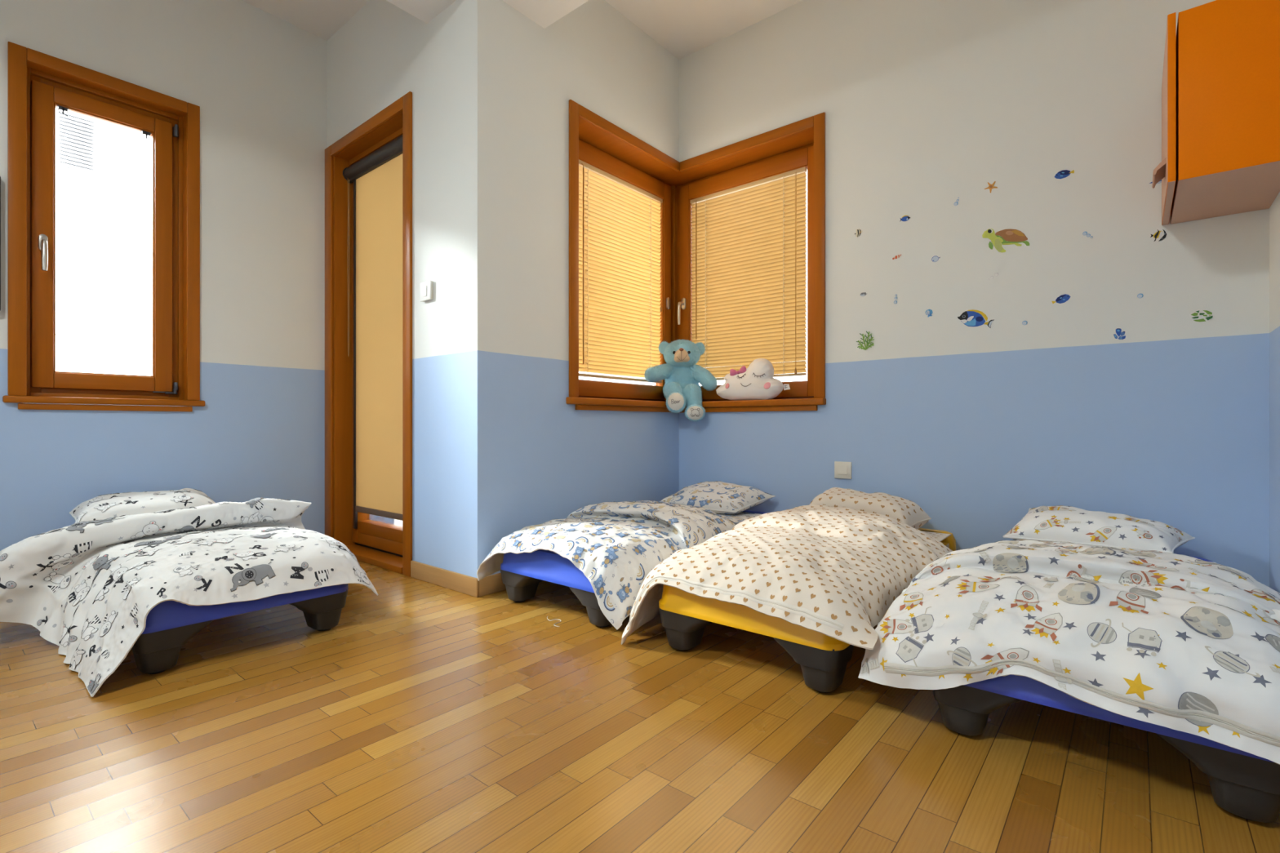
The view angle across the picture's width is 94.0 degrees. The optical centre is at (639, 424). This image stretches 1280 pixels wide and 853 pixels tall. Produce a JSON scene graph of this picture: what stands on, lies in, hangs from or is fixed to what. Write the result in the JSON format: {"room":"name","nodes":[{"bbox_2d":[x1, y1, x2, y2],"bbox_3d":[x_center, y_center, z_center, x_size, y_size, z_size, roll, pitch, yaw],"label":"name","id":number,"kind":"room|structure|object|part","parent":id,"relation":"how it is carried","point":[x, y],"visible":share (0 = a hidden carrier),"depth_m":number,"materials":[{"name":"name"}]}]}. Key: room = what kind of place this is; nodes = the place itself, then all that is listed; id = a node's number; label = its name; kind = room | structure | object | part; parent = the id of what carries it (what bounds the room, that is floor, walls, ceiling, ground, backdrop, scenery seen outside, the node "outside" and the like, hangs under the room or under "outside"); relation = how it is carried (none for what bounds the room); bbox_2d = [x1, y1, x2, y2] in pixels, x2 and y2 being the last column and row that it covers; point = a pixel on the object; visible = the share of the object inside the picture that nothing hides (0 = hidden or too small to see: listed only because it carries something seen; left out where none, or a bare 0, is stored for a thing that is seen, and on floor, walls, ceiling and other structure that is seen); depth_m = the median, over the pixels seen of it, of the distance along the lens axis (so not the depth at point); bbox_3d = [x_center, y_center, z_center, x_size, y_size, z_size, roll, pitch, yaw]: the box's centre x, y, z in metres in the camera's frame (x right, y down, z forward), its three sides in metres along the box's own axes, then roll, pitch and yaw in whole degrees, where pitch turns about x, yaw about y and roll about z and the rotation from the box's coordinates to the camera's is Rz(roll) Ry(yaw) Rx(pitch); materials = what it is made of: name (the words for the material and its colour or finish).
{"room":"daycare nap room","nodes":[
{"label":"daycare nap room","id":0,"kind":"room"},
{"bbox_2d":[0,0,327,551],"bbox_3d":[-3.300,-0.722,1.599,0.180,2.844,4.647,0,0,40],"label":"wall","id":1,"kind":"structure","parent":0,"point":[257,79],"depth_m":2.95,"materials":[{"name":"white paint"}]},
{"bbox_2d":[0,176,0,310],"bbox_3d":[-2.827,-0.714,2.002,0.032,0.552,0.930,0,0,40],"label":"wall screen","id":2,"kind":"object","parent":1,"relation":"attached to","point":[0,176],"visible":1,"depth_m":2.35,"materials":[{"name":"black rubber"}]},
{"bbox_2d":[2,41,204,411],"bbox_3d":[-2.365,-0.796,2.665,0.158,1.469,0.668,0,0,40],"label":"window","id":3,"kind":"structure","parent":1,"relation":"in","point":[39,83],"depth_m":2.60,"materials":[{"name":"brown wood"}]},
{"bbox_3d":[-2.476,-0.704,2.478,0.055,0.133,0.021,0,0,40],"label":"handle","id":4,"kind":"part","parent":3,"relation":"part of","materials":[{"name":"metal"}]},
{"bbox_3d":[-2.399,-0.795,2.677,0.066,1.278,0.471,0,0,40],"label":"sash","id":5,"kind":"part","parent":3,"relation":"part of","materials":[{"name":"brown wood"}]},
{"bbox_3d":[-2.334,-0.102,2.640,0.078,0.028,0.668,0,0,40],"label":"sill","id":6,"kind":"part","parent":3,"relation":"part of","materials":[{"name":"brown wood"}]},
{"bbox_2d":[327,0,544,577],"bbox_3d":[-1.160,-0.722,3.075,1.590,2.844,0.358,0,0,40],"label":"wall","id":7,"kind":"structure","parent":0,"point":[474,73],"depth_m":2.58,"materials":[{"name":"white paint"}]},
{"bbox_2d":[324,91,412,577],"bbox_3d":[-1.350,-0.417,3.096,0.908,2.234,0.182,0,0,40],"label":"door","id":8,"kind":"structure","parent":7,"relation":"in","point":[385,543],"depth_m":3.27,"materials":[{"name":"brown wood"}]},
{"bbox_2d":[342,134,402,528],"bbox_3d":[-1.350,-0.427,3.082,0.714,1.998,0.050,0,0,40],"label":"roller blind","id":9,"kind":"object","parent":8,"relation":"attached to","point":[376,178],"visible":0.68,"depth_m":3.10,"materials":[{"name":"beige fabric"}]},
{"bbox_3d":[-1.607,-0.874,3.289,0.022,1.002,0.003,0,0,40],"label":"chain","id":10,"kind":"part","parent":9,"relation":"part of","materials":[{"name":"brown"}]},
{"bbox_3d":[-1.567,-0.389,3.284,0.019,1.922,0.016,0,0,40],"label":"guide rail","id":11,"kind":"part","parent":9,"relation":"part of","materials":[{"name":"brown metal"}]},
{"bbox_3d":[-1.306,-0.419,3.141,0.562,1.902,0.005,0,0,40],"label":"pane","id":12,"kind":"part","parent":8,"relation":"part of","materials":[{"name":"clear glass"}]},
{"bbox_2d":[420,280,432,302],"bbox_3d":[-0.952,-0.595,2.657,0.084,0.084,0.018,0,0,40],"label":"light switch","id":13,"kind":"object","parent":7,"relation":"attached to","point":[426,287],"visible":1,"depth_m":2.64,"materials":[{"name":"beige plastic"}]},
{"bbox_2d":[410,560,479,597],"bbox_3d":[-0.853,0.662,2.580,0.512,0.076,0.013,0,0,40],"label":"baseboard","id":14,"kind":"structure","parent":7,"relation":"attached to","point":[469,585],"depth_m":2.55,"materials":[{"name":"brown wood"}]},
{"bbox_2d":[242,0,802,59],"bbox_3d":[-1.157,-2.046,0.962,4.293,0.497,6.404,0,0,40],"label":"ceiling","id":15,"kind":"structure","parent":0,"point":[683,28],"depth_m":3.08,"materials":[{"name":"paint"}]},
{"bbox_2d":[544,0,679,522],"bbox_3d":[-0.132,-0.722,3.364,0.378,2.844,1.399,0,0,40],"label":"wall","id":16,"kind":"structure","parent":0,"point":[596,58],"depth_m":2.95,"materials":[{"name":"white paint"}]},
{"bbox_2d":[479,573,506,596],"bbox_3d":[-0.211,0.662,2.963,0.013,0.076,1.397,0,0,40],"label":"baseboard","id":17,"kind":"structure","parent":16,"relation":"attached to","point":[491,584],"depth_m":2.47,"materials":[{"name":"brown wood"}]},
{"bbox_2d":[0,560,1279,852],"bbox_3d":[-1.157,0.760,0.962,4.293,0.120,6.404,0,0,40],"label":"floor","id":18,"kind":"structure","parent":0,"point":[431,717],"depth_m":1.29,"materials":[{"name":"brown wood"}]},
{"bbox_2d":[131,583,348,674],"bbox_3d":[-1.694,0.574,2.257,1.345,0.252,0.590,0,0,40],"label":"cot","id":19,"kind":"object","parent":18,"relation":"on","point":[170,625],"visible":0.41,"depth_m":1.71,"materials":[{"name":"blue plastic"}]},
{"bbox_3d":[-1.360,0.628,1.728,0.148,0.124,0.190,0,0,40],"label":"leg","id":20,"kind":"part","parent":19,"relation":"part of","materials":[{"name":"black plastic"}]},
{"bbox_2d":[0,497,377,697],"bbox_3d":[-1.602,0.496,2.065,1.070,0.399,1.003,0,0,40],"label":"duvet","id":21,"kind":"object","parent":19,"relation":"on","point":[60,583],"visible":1,"depth_m":1.90,"materials":[{"name":"white fabric"}]},
{"bbox_3d":[-1.244,0.517,1.883,0.175,0.106,0.590,0,0,40],"label":"panel","id":22,"kind":"part","parent":19,"relation":"part of","materials":[{"name":"blue plastic"}]},
{"bbox_3d":[-1.113,0.628,2.026,0.148,0.124,0.190,0,0,40],"label":"leg","id":23,"kind":"part","parent":19,"relation":"part of","materials":[{"name":"black plastic"}]},
{"bbox_3d":[-1.685,0.454,2.249,1.185,0.016,0.560,0,0,40],"label":"sheet","id":24,"kind":"object","parent":19,"relation":"on","visible":0},
{"bbox_2d":[69,488,215,523],"bbox_3d":[-2.108,0.369,2.557,0.306,0.162,0.519,0,0,40],"label":"pillow","id":25,"kind":"object","parent":24,"relation":"on","point":[102,507],"visible":0.54,"depth_m":2.47,"materials":[{"name":"white fabric"}]},
{"bbox_2d":[500,510,766,627],"bbox_3d":[0.085,0.574,2.694,0.590,0.252,1.345,0,0,40],"label":"cot","id":26,"kind":"object","parent":18,"relation":"on","point":[522,574],"visible":0.29,"depth_m":2.20,"materials":[{"name":"blue plastic"}]},
{"bbox_3d":[-0.444,0.628,2.360,0.190,0.124,0.148,0,0,40],"label":"leg","id":27,"kind":"part","parent":26,"relation":"part of","materials":[{"name":"black plastic"}]},
{"bbox_3d":[-0.289,0.517,2.244,0.590,0.106,0.175,0,0,40],"label":"panel","id":28,"kind":"part","parent":26,"relation":"part of","materials":[{"name":"blue plastic"}]},
{"bbox_3d":[-0.145,0.628,2.113,0.190,0.124,0.148,0,0,40],"label":"leg","id":29,"kind":"part","parent":26,"relation":"part of","materials":[{"name":"black plastic"}]},
{"bbox_2d":[476,500,736,630],"bbox_3d":[-0.070,0.503,2.510,0.776,0.323,0.981,0,0,40],"label":"duvet","id":30,"kind":"object","parent":26,"relation":"on","point":[615,545],"visible":0.9,"depth_m":2.23,"materials":[{"name":"white fabric"}]},
{"bbox_2d":[716,511,761,524],"bbox_3d":[0.076,0.455,2.684,0.560,0.016,1.188,0,0,40],"label":"sheet","id":31,"kind":"object","parent":26,"relation":"on","point":[736,518],"visible":0.06,"depth_m":2.93,"materials":[{"name":"white fabric"}]},
{"bbox_2d":[660,480,775,514],"bbox_3d":[0.384,0.376,3.115,0.560,0.148,0.326,0,0,40],"label":"pillow","id":32,"kind":"object","parent":31,"relation":"on","point":[717,497],"visible":0.87,"depth_m":3.03,"materials":[{"name":"white fabric"}]},
{"bbox_3d":[0.487,0.509,3.179,0.590,0.122,0.085,0,0,40],"label":"panel","id":33,"kind":"part","parent":26,"relation":"part of","materials":[{"name":"blue plastic"}]},
{"bbox_2d":[658,528,956,693],"bbox_3d":[0.697,0.574,2.190,0.590,0.252,1.345,0,0,40],"label":"cot","id":34,"kind":"object","parent":18,"relation":"on","point":[823,660],"visible":0.34,"depth_m":1.64,"materials":[{"name":"yellow plastic"}]},
{"bbox_3d":[0.168,0.628,1.856,0.190,0.124,0.148,0,0,40],"label":"leg","id":35,"kind":"part","parent":34,"relation":"part of","materials":[{"name":"black plastic"}]},
{"bbox_3d":[0.324,0.517,1.740,0.590,0.106,0.175,0,0,40],"label":"panel","id":36,"kind":"part","parent":34,"relation":"part of","materials":[{"name":"yellow plastic"}]},
{"bbox_2d":[620,504,953,649],"bbox_3d":[0.574,0.508,2.057,0.799,0.374,1.087,0,0,40],"label":"duvet","id":37,"kind":"object","parent":34,"relation":"on","point":[835,572],"visible":0.97,"depth_m":1.78,"materials":[{"name":"beige fabric"}]},
{"bbox_3d":[0.467,0.628,1.609,0.190,0.124,0.148,0,0,40],"label":"leg","id":38,"kind":"part","parent":34,"relation":"part of","materials":[{"name":"black plastic"}]},
{"bbox_2d":[920,530,951,542],"bbox_3d":[0.686,0.456,2.177,0.560,0.013,1.188,0,0,40],"label":"sheet","id":39,"kind":"object","parent":34,"relation":"on","point":[940,537],"visible":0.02,"depth_m":2.43,"materials":[{"name":"beige fabric"}]},
{"bbox_2d":[808,487,931,528],"bbox_3d":[0.989,0.368,2.624,0.490,0.158,0.210,0,0,41],"label":"pillow","id":40,"kind":"object","parent":39,"relation":"on","point":[905,511],"visible":0.5,"depth_m":2.53,"materials":[{"name":"beige fabric"}]},
{"bbox_3d":[1.099,0.509,2.675,0.590,0.122,0.085,0,0,40],"label":"panel","id":41,"kind":"part","parent":34,"relation":"part of","materials":[{"name":"yellow plastic"}]},
{"bbox_3d":[0.901,0.496,2.021,0.044,0.040,1.025,0,0,40],"label":"rail","id":42,"kind":"part","parent":34,"relation":"part of","materials":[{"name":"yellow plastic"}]},
{"bbox_2d":[933,555,1279,822],"bbox_3d":[1.301,0.574,1.686,0.590,0.252,1.345,0,0,40],"label":"cot","id":43,"kind":"object","parent":18,"relation":"on","point":[1246,785],"visible":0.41,"depth_m":1.09,"materials":[{"name":"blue plastic"}]},
{"bbox_3d":[0.772,0.628,1.352,0.190,0.124,0.148,0,0,40],"label":"leg","id":44,"kind":"part","parent":43,"relation":"part of","materials":[{"name":"black plastic"}]},
{"bbox_2d":[857,539,1279,764],"bbox_3d":[1.105,0.468,1.471,0.879,0.315,0.914,0,0,40],"label":"duvet","id":45,"kind":"object","parent":43,"relation":"on","point":[1180,642],"visible":1,"depth_m":1.24,"materials":[{"name":"white fabric"}]},
{"bbox_3d":[0.928,0.517,1.236,0.590,0.106,0.175,0,0,40],"label":"panel","id":46,"kind":"part","parent":43,"relation":"part of","materials":[{"name":"blue plastic"}]},
{"bbox_3d":[1.704,0.509,2.171,0.590,0.122,0.085,0,0,40],"label":"panel","id":47,"kind":"part","parent":43,"relation":"part of","materials":[{"name":"blue plastic"}]},
{"bbox_3d":[1.071,0.628,1.105,0.190,0.124,0.148,0,0,40],"label":"leg","id":48,"kind":"part","parent":43,"relation":"part of","materials":[{"name":"black plastic"}]},
{"bbox_3d":[1.292,0.455,1.675,0.560,0.015,1.188,0,0,40],"label":"sheet","id":49,"kind":"object","parent":43,"relation":"on","visible":0},
{"bbox_2d":[1002,505,1195,553],"bbox_3d":[1.624,0.375,2.128,0.532,0.147,0.234,0,0,40],"label":"pillow","id":50,"kind":"object","parent":49,"relation":"on","point":[1059,523],"visible":0.8,"depth_m":2.07,"materials":[{"name":"white fabric"}]},
{"bbox_2d":[679,0,1269,586],"bbox_3d":[1.385,-0.722,2.780,2.703,2.844,0.360,0,0,40],"label":"wall","id":51,"kind":"structure","parent":0,"point":[926,104],"depth_m":2.45,"materials":[{"name":"white paint"}]},
{"bbox_2d":[565,99,826,413],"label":"window","id":52,"kind":"structure","parent":51,"relation":"in","point":[594,140],"depth_m":3.18,"materials":[{"name":"brown wood"}]},
{"bbox_3d":[-0.142,-0.798,3.334,0.005,1.136,0.778,0,0,40],"label":"pane","id":53,"kind":"part","parent":52,"relation":"part of","materials":[{"name":"clear glass"}]},
{"bbox_2d":[578,159,662,382],"bbox_3d":[-0.114,-0.809,3.312,0.038,1.114,0.765,0,0,40],"label":"blind","id":54,"kind":"object","parent":52,"relation":"attached to","point":[620,221],"visible":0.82,"depth_m":3.31,"materials":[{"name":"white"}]},
{"bbox_3d":[-0.282,-0.805,3.119,0.027,1.082,0.002,0,0,40],"label":"ladder cord","id":55,"kind":"part","parent":54,"relation":"part of","materials":[{"name":"beige fabric"}]},
{"bbox_3d":[-0.118,-0.259,3.316,0.022,0.013,0.761,0,0,40],"label":"rail","id":56,"kind":"part","parent":54,"relation":"part of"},
{"bbox_3d":[0.056,-0.805,3.525,0.027,1.082,0.002,0,0,40],"label":"ladder cord","id":57,"kind":"part","parent":54,"relation":"part of","materials":[{"name":"beige fabric"}]},
{"bbox_3d":[0.127,-1.013,3.584,0.013,0.666,0.012,0,0,40],"label":"pull cord","id":58,"kind":"part","parent":54,"relation":"part of","materials":[{"name":"beige fabric"}]},
{"bbox_3d":[-0.130,-0.803,3.319,0.066,1.310,0.924,0,0,40],"label":"sash","id":59,"kind":"part","parent":52,"relation":"part of","materials":[{"name":"brown wood"}]},
{"bbox_3d":[-0.132,-0.806,3.346,0.045,1.354,0.964,0,0,40],"label":"frame","id":60,"kind":"part","parent":52,"relation":"part of","materials":[{"name":"brown wood"}]},
{"bbox_3d":[0.209,-0.806,3.733,0.066,1.354,0.066,0,0,40],"label":"corner post","id":61,"kind":"part","parent":52,"relation":"part of","materials":[{"name":"brown wood"}]},
{"bbox_2d":[644,338,717,422],"bbox_3d":[0.239,-0.261,3.437,0.369,0.493,0.361,0,0,40],"label":"teddy bear","id":62,"kind":"object","parent":52,"relation":"on","point":[682,375],"visible":1,"depth_m":3.42},
{"bbox_3d":[0.245,-0.674,3.608,0.021,0.143,0.055,0,0,40],"label":"handle","id":63,"kind":"part","parent":52,"relation":"part of","materials":[{"name":"metal"}]},
{"bbox_3d":[0.282,-0.114,2.893,0.922,0.034,0.935,0,0,40],"label":"sill","id":64,"kind":"part","parent":52,"relation":"part of","materials":[{"name":"brown wood"}]},
{"bbox_3d":[0.615,-0.806,3.416,0.964,1.354,0.045,0,0,40],"label":"frame","id":65,"kind":"part","parent":52,"relation":"part of","materials":[{"name":"brown wood"}]},
{"bbox_3d":[0.617,-0.803,3.389,0.922,1.310,0.066,0,0,40],"label":"sash","id":66,"kind":"part","parent":52,"relation":"part of","materials":[{"name":"brown wood"}]},
{"bbox_2d":[690,166,807,380],"bbox_3d":[0.593,-0.814,3.388,0.738,1.104,0.038,0,0,40],"label":"blind","id":67,"kind":"object","parent":52,"relation":"attached to","point":[748,247],"visible":0.95,"depth_m":3.36,"materials":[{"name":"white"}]},
{"bbox_3d":[0.397,-0.810,3.557,0.002,1.072,0.027,0,0,40],"label":"ladder cord","id":68,"kind":"part","parent":67,"relation":"part of","materials":[{"name":"beige fabric"}]},
{"bbox_3d":[0.596,-0.269,3.392,0.734,0.013,0.022,0,0,40],"label":"rail","id":69,"kind":"part","parent":67,"relation":"part of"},
{"bbox_3d":[0.784,-0.810,3.236,0.002,1.072,0.027,0,0,40],"label":"ladder cord","id":70,"kind":"part","parent":67,"relation":"part of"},
{"bbox_3d":[0.829,-0.808,3.177,0.013,1.076,0.012,0,0,40],"label":"pull cord","id":71,"kind":"part","parent":67,"relation":"part of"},
{"bbox_2d":[715,358,790,400],"bbox_3d":[0.608,-0.245,3.228,0.451,0.229,0.105,0,0,40],"label":"cushion","id":72,"kind":"object","parent":52,"relation":"on","point":[757,381],"visible":0.99,"depth_m":3.19,"materials":[{"name":"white fabric"}]},
{"bbox_2d":[834,461,851,479],"bbox_3d":[0.977,0.219,2.874,0.082,0.082,0.016,0,0,40],"label":"wall switch","id":73,"kind":"object","parent":51,"relation":"attached to","point":[842,469],"visible":1,"depth_m":2.87,"materials":[{"name":"beige plastic"}]},
{"bbox_2d":[854,228,862,237],"bbox_3d":[1.039,-0.910,2.832,0.040,0.042,0.001,0,0,40],"label":"sticker","id":74,"kind":"object","parent":51,"relation":"attached to","point":[858,231],"visible":1,"depth_m":2.83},
{"bbox_2d":[859,292,866,296],"bbox_3d":[1.056,-0.616,2.818,0.035,0.020,0.001,0,0,40],"label":"sticker","id":75,"kind":"object","parent":51,"relation":"attached to","point":[862,294],"visible":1,"depth_m":2.82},
{"bbox_2d":[856,331,874,350],"bbox_3d":[1.061,-0.396,2.811,0.086,0.090,0.004,0,0,42],"label":"sticker","id":76,"kind":"object","parent":51,"relation":"attached to","point":[862,335],"visible":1,"depth_m":2.81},
{"bbox_2d":[893,294,897,303],"bbox_3d":[1.168,-0.574,2.725,0.018,0.045,0.001,0,0,40],"label":"sticker","id":77,"kind":"object","parent":51,"relation":"attached to","point":[895,297],"visible":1,"depth_m":2.72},
{"bbox_2d":[892,253,902,259],"bbox_3d":[1.172,-0.765,2.721,0.043,0.020,0.001,0,0,40],"label":"sticker","id":78,"kind":"object","parent":51,"relation":"attached to","point":[897,256],"visible":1,"depth_m":2.72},
{"bbox_2d":[899,214,911,222],"bbox_3d":[1.200,-0.934,2.699,0.050,0.029,0.001,0,0,40],"label":"sticker","id":79,"kind":"object","parent":51,"relation":"attached to","point":[904,218],"visible":1,"depth_m":2.70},
{"bbox_2d":[924,308,933,317],"bbox_3d":[1.277,-0.493,2.635,0.034,0.038,0.001,0,0,40],"label":"sticker","id":80,"kind":"object","parent":51,"relation":"attached to","point":[929,312],"visible":1,"depth_m":2.63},
{"bbox_2d":[931,255,940,262],"bbox_3d":[1.298,-0.728,2.618,0.036,0.029,0.001,0,0,40],"label":"sticker","id":81,"kind":"object","parent":51,"relation":"attached to","point":[935,259],"visible":1,"depth_m":2.62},
{"bbox_2d":[954,196,959,205],"bbox_3d":[1.361,-0.960,2.565,0.021,0.035,0.001,0,0,40],"label":"sticker","id":82,"kind":"object","parent":51,"relation":"attached to","point":[956,203],"visible":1,"depth_m":2.56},
{"bbox_2d":[957,309,994,328],"bbox_3d":[1.417,-0.444,2.518,0.141,0.089,0.002,0,0,40],"label":"sticker","id":83,"kind":"object","parent":51,"relation":"attached to","point":[971,317],"visible":1,"depth_m":2.52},
{"bbox_2d":[983,181,998,193],"bbox_3d":[1.461,-0.989,2.482,0.052,0.050,0.001,0,0,40],"label":"sticker","id":84,"kind":"object","parent":51,"relation":"attached to","point":[991,186],"visible":1,"depth_m":2.48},
{"bbox_2d":[987,272,999,279],"bbox_3d":[1.467,-0.616,2.477,0.041,0.029,0.001,0,0,40],"label":"sticker","id":85,"kind":"object","parent":51,"relation":"attached to","point":[996,274],"visible":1,"depth_m":2.47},
{"bbox_2d":[982,228,1030,253],"bbox_3d":[1.500,-0.763,2.449,0.170,0.110,0.002,0,0,40],"label":"sticker","id":86,"kind":"object","parent":51,"relation":"attached to","point":[1007,236],"visible":1,"depth_m":2.45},
{"bbox_2d":[1022,320,1027,324],"bbox_3d":[1.552,-0.411,2.406,0.019,0.019,0.001,0,0,40],"label":"sticker","id":87,"kind":"object","parent":51,"relation":"attached to","point":[1024,322],"visible":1,"depth_m":2.41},
{"bbox_2d":[1051,293,1071,303],"bbox_3d":[1.645,-0.491,2.330,0.064,0.037,0.001,0,0,40],"label":"sticker","id":88,"kind":"object","parent":51,"relation":"attached to","point":[1062,299],"visible":1,"depth_m":2.33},
{"bbox_2d":[1053,169,1075,179],"bbox_3d":[1.652,-0.977,2.323,0.067,0.035,0.001,0,0,40],"label":"sticker","id":89,"kind":"object","parent":51,"relation":"attached to","point":[1062,174],"visible":1,"depth_m":2.33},
{"bbox_2d":[1082,231,1093,238],"bbox_3d":[1.708,-0.725,2.276,0.033,0.031,0.001,0,0,40],"label":"sticker","id":90,"kind":"object","parent":51,"relation":"attached to","point":[1085,233],"visible":1,"depth_m":2.28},
{"bbox_2d":[1113,328,1125,339],"bbox_3d":[1.781,-0.337,2.216,0.038,0.045,0.001,0,0,40],"label":"sticker","id":91,"kind":"object","parent":51,"relation":"attached to","point":[1119,335],"visible":1,"depth_m":2.22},
{"bbox_2d":[1137,293,1143,297],"bbox_3d":[1.827,-0.471,2.179,0.018,0.018,0.001,0,0,40],"label":"sticker","id":92,"kind":"object","parent":51,"relation":"attached to","point":[1140,295],"visible":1,"depth_m":2.18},
{"bbox_2d":[1149,227,1168,242],"bbox_3d":[1.867,-0.684,2.145,0.053,0.053,0.001,0,0,40],"label":"sticker","id":93,"kind":"object","parent":51,"relation":"attached to","point":[1160,233],"visible":1,"depth_m":2.15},
{"bbox_2d":[1189,309,1213,322],"bbox_3d":[1.952,-0.378,2.074,0.063,0.048,0.001,0,0,40],"label":"sticker","id":94,"kind":"object","parent":51,"relation":"attached to","point":[1199,315],"visible":1,"depth_m":2.07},
{"bbox_2d":[1269,191,1279,593],"bbox_3d":[0.265,-0.722,-0.451,0.300,2.844,6.044,0,0,40],"label":"wall","id":95,"kind":"structure","parent":0,"point":[1274,210],"depth_m":1.90,"materials":[{"name":"paint"}]},
{"bbox_2d":[1151,0,1279,225],"bbox_3d":[1.803,-0.961,1.873,0.298,0.495,0.495,0,0,40],"label":"upper cabinet","id":96,"kind":"object","parent":95,"relation":"attached to","point":[1220,83],"visible":1,"depth_m":1.70,"materials":[{"name":"orange laminate"}]},
{"bbox_3d":[1.646,-0.797,1.893,0.030,0.048,0.135,0,0,40],"label":"handle","id":97,"kind":"part","parent":96,"relation":"part of","materials":[{"name":"beige laminate"}]},
{"bbox_3d":[1.719,-0.961,1.942,0.019,0.495,0.494,0,0,40],"label":"door","id":98,"kind":"part","parent":96,"relation":"part of","materials":[{"name":"orange laminate"}]},
{"label":"outside","id":99,"kind":"structure","parent":0,"visible":0},
{"bbox_3d":[-1.032,1.225,3.455,26.000,0.150,28.000,0,0,40],"label":"ground","id":100,"kind":"structure","parent":99,"visible":0},
{"bbox_2d":[55,108,151,375],"bbox_3d":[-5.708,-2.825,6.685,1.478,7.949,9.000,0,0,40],"label":"window pane","id":101,"kind":"structure","parent":100,"relation":"on","point":[103,170],"depth_m":5.99,"materials":[{"name":"white glass"}]},
{"bbox_2d":[58,111,94,173],"bbox_3d":[-5.513,-2.759,5.838,0.030,0.517,0.255,0,0,40],"label":"shutter","id":102,"kind":"object","parent":101,"relation":"hanging from","point":[76,132],"depth_m":5.84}
]}

